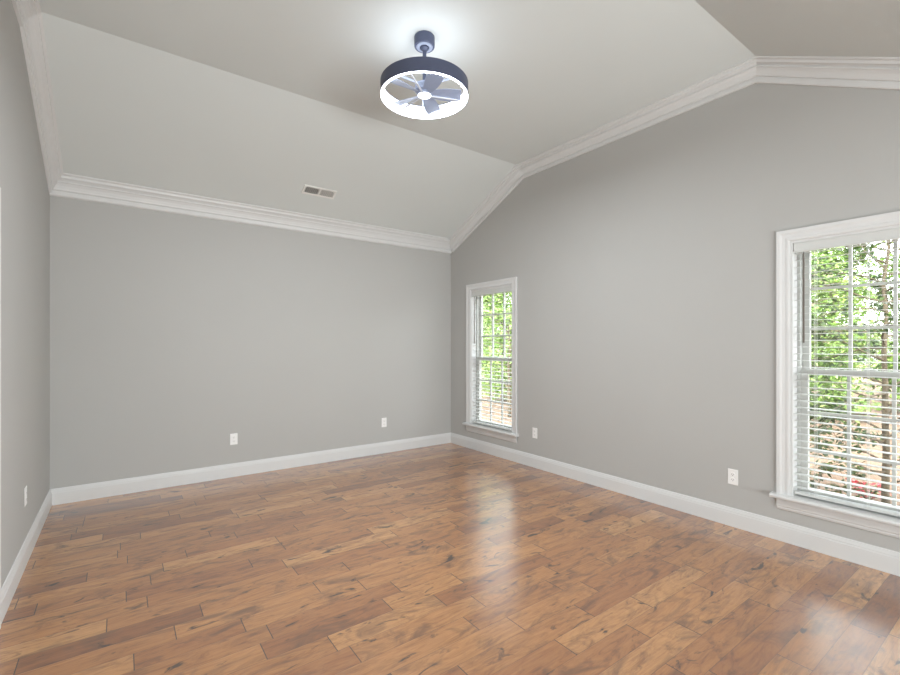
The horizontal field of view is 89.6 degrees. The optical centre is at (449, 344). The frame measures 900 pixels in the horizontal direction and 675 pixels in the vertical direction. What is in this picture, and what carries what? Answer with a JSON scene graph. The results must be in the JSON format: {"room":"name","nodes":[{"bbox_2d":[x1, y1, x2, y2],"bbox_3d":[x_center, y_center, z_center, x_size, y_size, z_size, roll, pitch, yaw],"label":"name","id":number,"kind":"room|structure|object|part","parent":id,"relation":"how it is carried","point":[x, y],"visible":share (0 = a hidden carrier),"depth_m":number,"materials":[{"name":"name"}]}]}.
{"room":"empty bedroom","nodes":[
{"label":"empty bedroom","id":0,"kind":"room"},
{"bbox_2d":[0,0,49,587],"bbox_3d":[-0.995,-0.331,0.417,0.160,3.362,8.245,0,0,-36],"label":"wall","id":1,"kind":"structure","parent":0,"point":[25,197],"depth_m":2.72,"materials":[{"name":"paint"}]},
{"bbox_2d":[0,187,0,628],"bbox_3d":[-1.927,0.302,1.724,0.188,2.095,0.965,0,0,-36],"label":"door","id":2,"kind":"structure","parent":1,"relation":"in","point":[0,187],"depth_m":2.15,"materials":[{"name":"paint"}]},
{"bbox_2d":[24,486,26,506],"bbox_3d":[-2.642,0.945,2.826,0.007,0.114,0.070,0,0,-36],"label":"wall outlet","id":3,"kind":"object","parent":1,"relation":"attached to","point":[25,488],"visible":1,"depth_m":2.81,"materials":[{"name":"plastic"}]},
{"bbox_2d":[1,490,51,623],"bbox_3d":[-0.924,1.282,0.469,0.015,0.136,8.245,0,0,-36],"label":"baseboard","id":4,"kind":"structure","parent":1,"relation":"attached to","point":[9,587],"depth_m":2.69,"materials":[{"name":"paint"}]},
{"bbox_2d":[11,0,62,191],"bbox_3d":[-0.892,-1.629,0.492,0.094,0.766,8.245,0,0,-36],"label":"trim","id":5,"kind":"structure","parent":1,"relation":"attached to","point":[28,12],"depth_m":3.04,"materials":[{"name":"paint"}]},
{"bbox_2d":[50,196,450,488],"bbox_3d":[-1.718,-0.019,5.087,4.480,2.738,0.160,0,0,-36],"label":"wall","id":6,"kind":"structure","parent":0,"point":[172,336],"depth_m":4.59,"materials":[{"name":"paint"}]},
{"bbox_2d":[230,433,237,444],"bbox_3d":[-2.206,0.967,4.629,0.070,0.114,0.007,0,0,-36],"label":"wall outlet","id":7,"kind":"object","parent":6,"relation":"attached to","point":[233,437],"visible":1,"depth_m":4.63,"materials":[{"name":"plastic"}]},
{"bbox_2d":[49,173,451,253],"bbox_3d":[-1.643,-1.338,4.984,4.160,0.185,0.094,0,0,-36],"label":"trim","id":8,"kind":"structure","parent":6,"relation":"attached to","point":[71,186],"depth_m":4.57,"materials":[{"name":"paint"}]},
{"bbox_2d":[50,433,450,505],"bbox_3d":[-1.667,1.282,5.016,4.160,0.136,0.015,0,0,-36],"label":"baseboard","id":9,"kind":"structure","parent":6,"relation":"attached to","point":[70,494],"depth_m":4.58,"materials":[{"name":"paint"}]},
{"bbox_2d":[382,418,386,426],"bbox_3d":[-0.819,0.971,5.637,0.070,0.114,0.007,0,0,-36],"label":"wall outlet","id":10,"kind":"object","parent":6,"relation":"attached to","point":[384,420],"visible":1,"depth_m":5.64,"materials":[{"name":"plastic"}]},
{"bbox_2d":[0,443,899,674],"bbox_3d":[0.752,1.410,1.687,4.480,0.120,8.565,0,0,-36],"label":"floor","id":11,"kind":"structure","parent":0,"point":[448,558],"depth_m":2.49,"materials":[{"name":"brown wood"}]},
{"bbox_2d":[39,0,899,237],"bbox_3d":[0.752,-1.760,1.687,4.480,0.744,8.565,0,0,-36],"label":"ceiling","id":12,"kind":"structure","parent":0,"point":[253,102],"depth_m":3.36,"materials":[{"name":"paint"}]},
{"bbox_2d":[301,184,336,198],"bbox_3d":[-1.358,-1.581,4.713,0.344,0.060,0.118,0,0,-36],"label":"ceiling vent","id":13,"kind":"object","parent":12,"relation":"in","point":[307,189],"visible":1,"depth_m":4.71,"materials":[{"name":"metal"}]},
{"bbox_2d":[380,30,467,118],"bbox_3d":[-0.167,-1.814,2.969,0.572,0.396,0.572,0,0,-36],"label":"ceiling fan","id":14,"kind":"object","parent":12,"relation":"hanging from","point":[424,40],"visible":1,"depth_m":2.92,"materials":[{"name":"metal"}]},
{"bbox_3d":[-0.272,-1.637,2.876,0.202,0.034,0.094,0,0,-36],"label":"blade","id":15,"kind":"part","parent":14,"relation":"part of","materials":[{"name":"grey plastic"}]},
{"bbox_3d":[-0.285,-1.637,3.042,0.198,0.034,0.093,0,0,32],"label":"blade","id":16,"kind":"part","parent":14,"relation":"part of","materials":[{"name":"grey plastic"}]},
{"bbox_3d":[-0.298,-1.696,2.873,0.225,0.008,0.012,0,0,-36],"label":"arm","id":17,"kind":"part","parent":14,"relation":"part of","materials":[{"name":"silver metal"}]},
{"bbox_3d":[-0.167,-1.676,2.969,0.124,0.056,0.124,0,0,-36],"label":"motor","id":18,"kind":"part","parent":14,"relation":"part of","materials":[{"name":"silver metal"}]},
{"bbox_3d":[-0.133,-1.637,3.104,0.093,0.034,0.198,0,0,14],"label":"blade","id":19,"kind":"part","parent":14,"relation":"part of","materials":[{"name":"grey plastic"}]},
{"bbox_3d":[-0.115,-1.637,2.840,0.093,0.034,0.198,0,0,-22],"label":"blade","id":20,"kind":"part","parent":14,"relation":"part of","materials":[{"name":"grey plastic"}]},
{"bbox_3d":[-0.028,-1.637,2.979,0.198,0.034,0.093,0,0,-4],"label":"blade","id":21,"kind":"part","parent":14,"relation":"part of","materials":[{"name":"grey plastic"}]},
{"bbox_2d":[451,83,899,551],"bbox_3d":[2.500,-0.331,2.956,0.160,3.362,8.245,0,0,-36],"label":"wall","id":22,"kind":"structure","parent":0,"point":[643,262],"depth_m":3.69,"materials":[{"name":"paint"}]},
{"bbox_2d":[462,277,518,442],"bbox_3d":[0.538,0.180,5.607,0.218,1.910,0.988,0,0,-36],"label":"window","id":23,"kind":"structure","parent":22,"relation":"in","point":[472,352],"depth_m":5.74,"materials":[{"name":"paint"}]},
{"bbox_3d":[0.593,0.170,5.647,0.075,1.711,0.750,0,0,-36],"label":"vinyl frame","id":24,"kind":"part","parent":23,"relation":"part of","materials":[{"name":"white plastic"}]},
{"bbox_3d":[0.606,-0.236,5.657,0.030,0.879,0.714,0,0,-36],"label":"sash","id":25,"kind":"part","parent":23,"relation":"part of","materials":[{"name":"plastic"}]},
{"bbox_2d":[472,285,511,430],"bbox_3d":[0.523,0.164,5.597,0.071,1.699,0.742,0,0,-36],"label":"window blind","id":26,"kind":"object","parent":23,"relation":"attached to","point":[508,289],"visible":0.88,"depth_m":5.58,"materials":[{"name":"plastic"}]},
{"bbox_3d":[0.529,1.004,5.601,0.052,0.018,0.742,0,0,-36],"label":"rail","id":27,"kind":"part","parent":26,"relation":"part of","materials":[{"name":"white plastic"}]},
{"bbox_3d":[0.529,0.178,5.601,0.057,1.649,0.002,0,0,-36],"label":"ladder cord","id":28,"kind":"part","parent":26,"relation":"part of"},
{"bbox_3d":[0.682,0.178,5.389,0.057,1.649,0.002,0,0,-36],"label":"ladder cord","id":29,"kind":"part","parent":26,"relation":"part of","materials":[{"name":"white fabric"}]},
{"bbox_3d":[0.578,0.587,5.636,0.030,0.844,0.714,0,0,-36],"label":"sash","id":30,"kind":"part","parent":23,"relation":"part of","materials":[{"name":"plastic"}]},
{"bbox_2d":[532,427,536,438],"bbox_3d":[0.930,0.973,4.975,0.007,0.114,0.070,0,0,-36],"label":"wall outlet","id":31,"kind":"object","parent":22,"relation":"attached to","point":[534,430],"visible":1,"depth_m":4.97,"materials":[{"name":"plastic"}]},
{"bbox_2d":[449,56,899,251],"bbox_3d":[2.397,-1.629,2.882,0.094,0.766,8.245,0,0,-36],"label":"trim","id":32,"kind":"structure","parent":22,"relation":"attached to","point":[883,73],"depth_m":3.44,"materials":[{"name":"paint"}]},
{"bbox_2d":[451,433,899,575],"bbox_3d":[2.429,1.282,2.905,0.015,0.136,8.245,0,0,-36],"label":"baseboard","id":33,"kind":"structure","parent":22,"relation":"attached to","point":[871,556],"depth_m":3.43,"materials":[{"name":"paint"}]},
{"bbox_2d":[728,468,737,485],"bbox_3d":[2.099,0.984,3.366,0.007,0.114,0.070,0,0,-36],"label":"wall outlet","id":34,"kind":"object","parent":22,"relation":"attached to","point":[732,474],"visible":1,"depth_m":3.36,"materials":[{"name":"plastic"}]},
{"bbox_2d":[769,211,899,538],"bbox_3d":[2.581,0.180,2.795,0.218,1.910,0.988,0,0,-36],"label":"window","id":35,"kind":"structure","parent":22,"relation":"in","point":[787,308],"depth_m":3.07,"materials":[{"name":"paint"}]},
{"bbox_3d":[2.636,0.170,2.835,0.075,1.711,0.750,0,0,-36],"label":"vinyl frame","id":36,"kind":"part","parent":35,"relation":"part of","materials":[{"name":"white plastic"}]},
{"bbox_3d":[2.649,-0.236,2.844,0.030,0.879,0.714,0,0,-36],"label":"sash","id":37,"kind":"part","parent":35,"relation":"part of","materials":[{"name":"plastic"}]},
{"bbox_2d":[794,227,899,516],"bbox_3d":[2.567,0.164,2.784,0.071,1.699,0.742,0,0,-36],"label":"window blind","id":38,"kind":"object","parent":35,"relation":"attached to","point":[892,233],"visible":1,"depth_m":2.84,"materials":[{"name":"plastic"}]},
{"bbox_3d":[2.572,1.004,2.788,0.052,0.018,0.742,0,0,-36],"label":"rail","id":39,"kind":"part","parent":38,"relation":"part of","materials":[{"name":"white plastic"}]},
{"bbox_3d":[2.572,0.178,2.788,0.057,1.649,0.002,0,0,-36],"label":"ladder cord","id":40,"kind":"part","parent":38,"relation":"part of","materials":[{"name":"white fabric"}]},
{"bbox_3d":[2.622,0.587,2.824,0.030,0.844,0.714,0,0,-36],"label":"sash","id":41,"kind":"part","parent":35,"relation":"part of","materials":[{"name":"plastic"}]},
{"label":"outside","id":42,"kind":"structure","parent":0,"visible":0},
{"bbox_2d":[481,364,899,504],"bbox_3d":[14.089,1.650,26.305,46.000,0.080,50.000,0,0,-36],"label":"ground","id":43,"kind":"structure","parent":42,"point":[862,423],"depth_m":7.64,"materials":[{"name":"brown soil"}]},
{"bbox_2d":[481,324,501,373],"bbox_3d":[1.392,-0.713,19.715,3.505,5.275,3.377,0,0,-14],"label":"tree","id":44,"kind":"object","parent":43,"relation":"on","point":[491,324],"visible":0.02,"depth_m":19.11,"materials":[{"name":"green plant"}]},
{"bbox_2d":[481,295,511,416],"bbox_3d":[1.425,0.346,10.368,2.996,3.138,3.261,0,0,16],"label":"leafy shrub","id":45,"kind":"object","parent":43,"relation":"on","point":[497,318],"visible":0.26,"depth_m":10.33,"materials":[{"name":"green plant"}]},
{"bbox_2d":[481,291,511,400],"bbox_3d":[1.399,-0.395,13.421,3.591,4.577,3.360,0,0,12],"label":"tree","id":46,"kind":"object","parent":43,"relation":"on","point":[498,304],"visible":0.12,"depth_m":12.92,"materials":[{"name":"green plant"}]},
{"bbox_2d":[811,244,888,381],"bbox_3d":[13.570,-1.589,16.108,3.425,6.766,3.428,0,0,21],"label":"tree","id":47,"kind":"object","parent":43,"relation":"on","point":[836,251],"visible":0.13,"depth_m":15.68,"materials":[{"name":"green plant"}]},
{"bbox_2d":[809,240,899,505],"bbox_3d":[3.901,0.035,4.102,2.581,3.352,2.545,0,0,20],"label":"trees","id":48,"kind":"object","parent":43,"relation":"on","point":[882,297],"visible":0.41,"depth_m":4.17,"materials":[{"name":"green plant"}]},
{"bbox_2d":[809,247,899,423],"bbox_3d":[7.947,-0.687,10.349,3.469,5.957,3.197,0,0,-10],"label":"tree","id":49,"kind":"object","parent":43,"relation":"on","point":[839,320],"visible":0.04,"depth_m":9.70,"materials":[{"name":"green plant"}]},
{"bbox_2d":[811,248,898,370],"bbox_3d":[5.556,-0.269,7.608,2.731,3.965,3.052,0,0,-36],"label":"leafy shrub","id":50,"kind":"object","parent":43,"relation":"on","point":[822,293],"visible":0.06,"depth_m":6.89,"materials":[{"name":"green plant"}]},
{"bbox_2d":[845,478,891,499],"bbox_3d":[4.463,1.559,4.864,0.383,0.256,0.324,0,0,16],"label":"azalea","id":51,"kind":"object","parent":43,"relation":"on","point":[875,492],"visible":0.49,"depth_m":4.82,"materials":[{"name":"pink plant"}]},
{"bbox_2d":[839,239,899,407],"bbox_3d":[11.764,-0.897,11.199,3.652,5.664,3.237,0,0,29],"label":"tree","id":52,"kind":"object","parent":43,"relation":"on","point":[889,359],"visible":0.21,"depth_m":11.44,"materials":[{"name":"green plant"}]}
]}

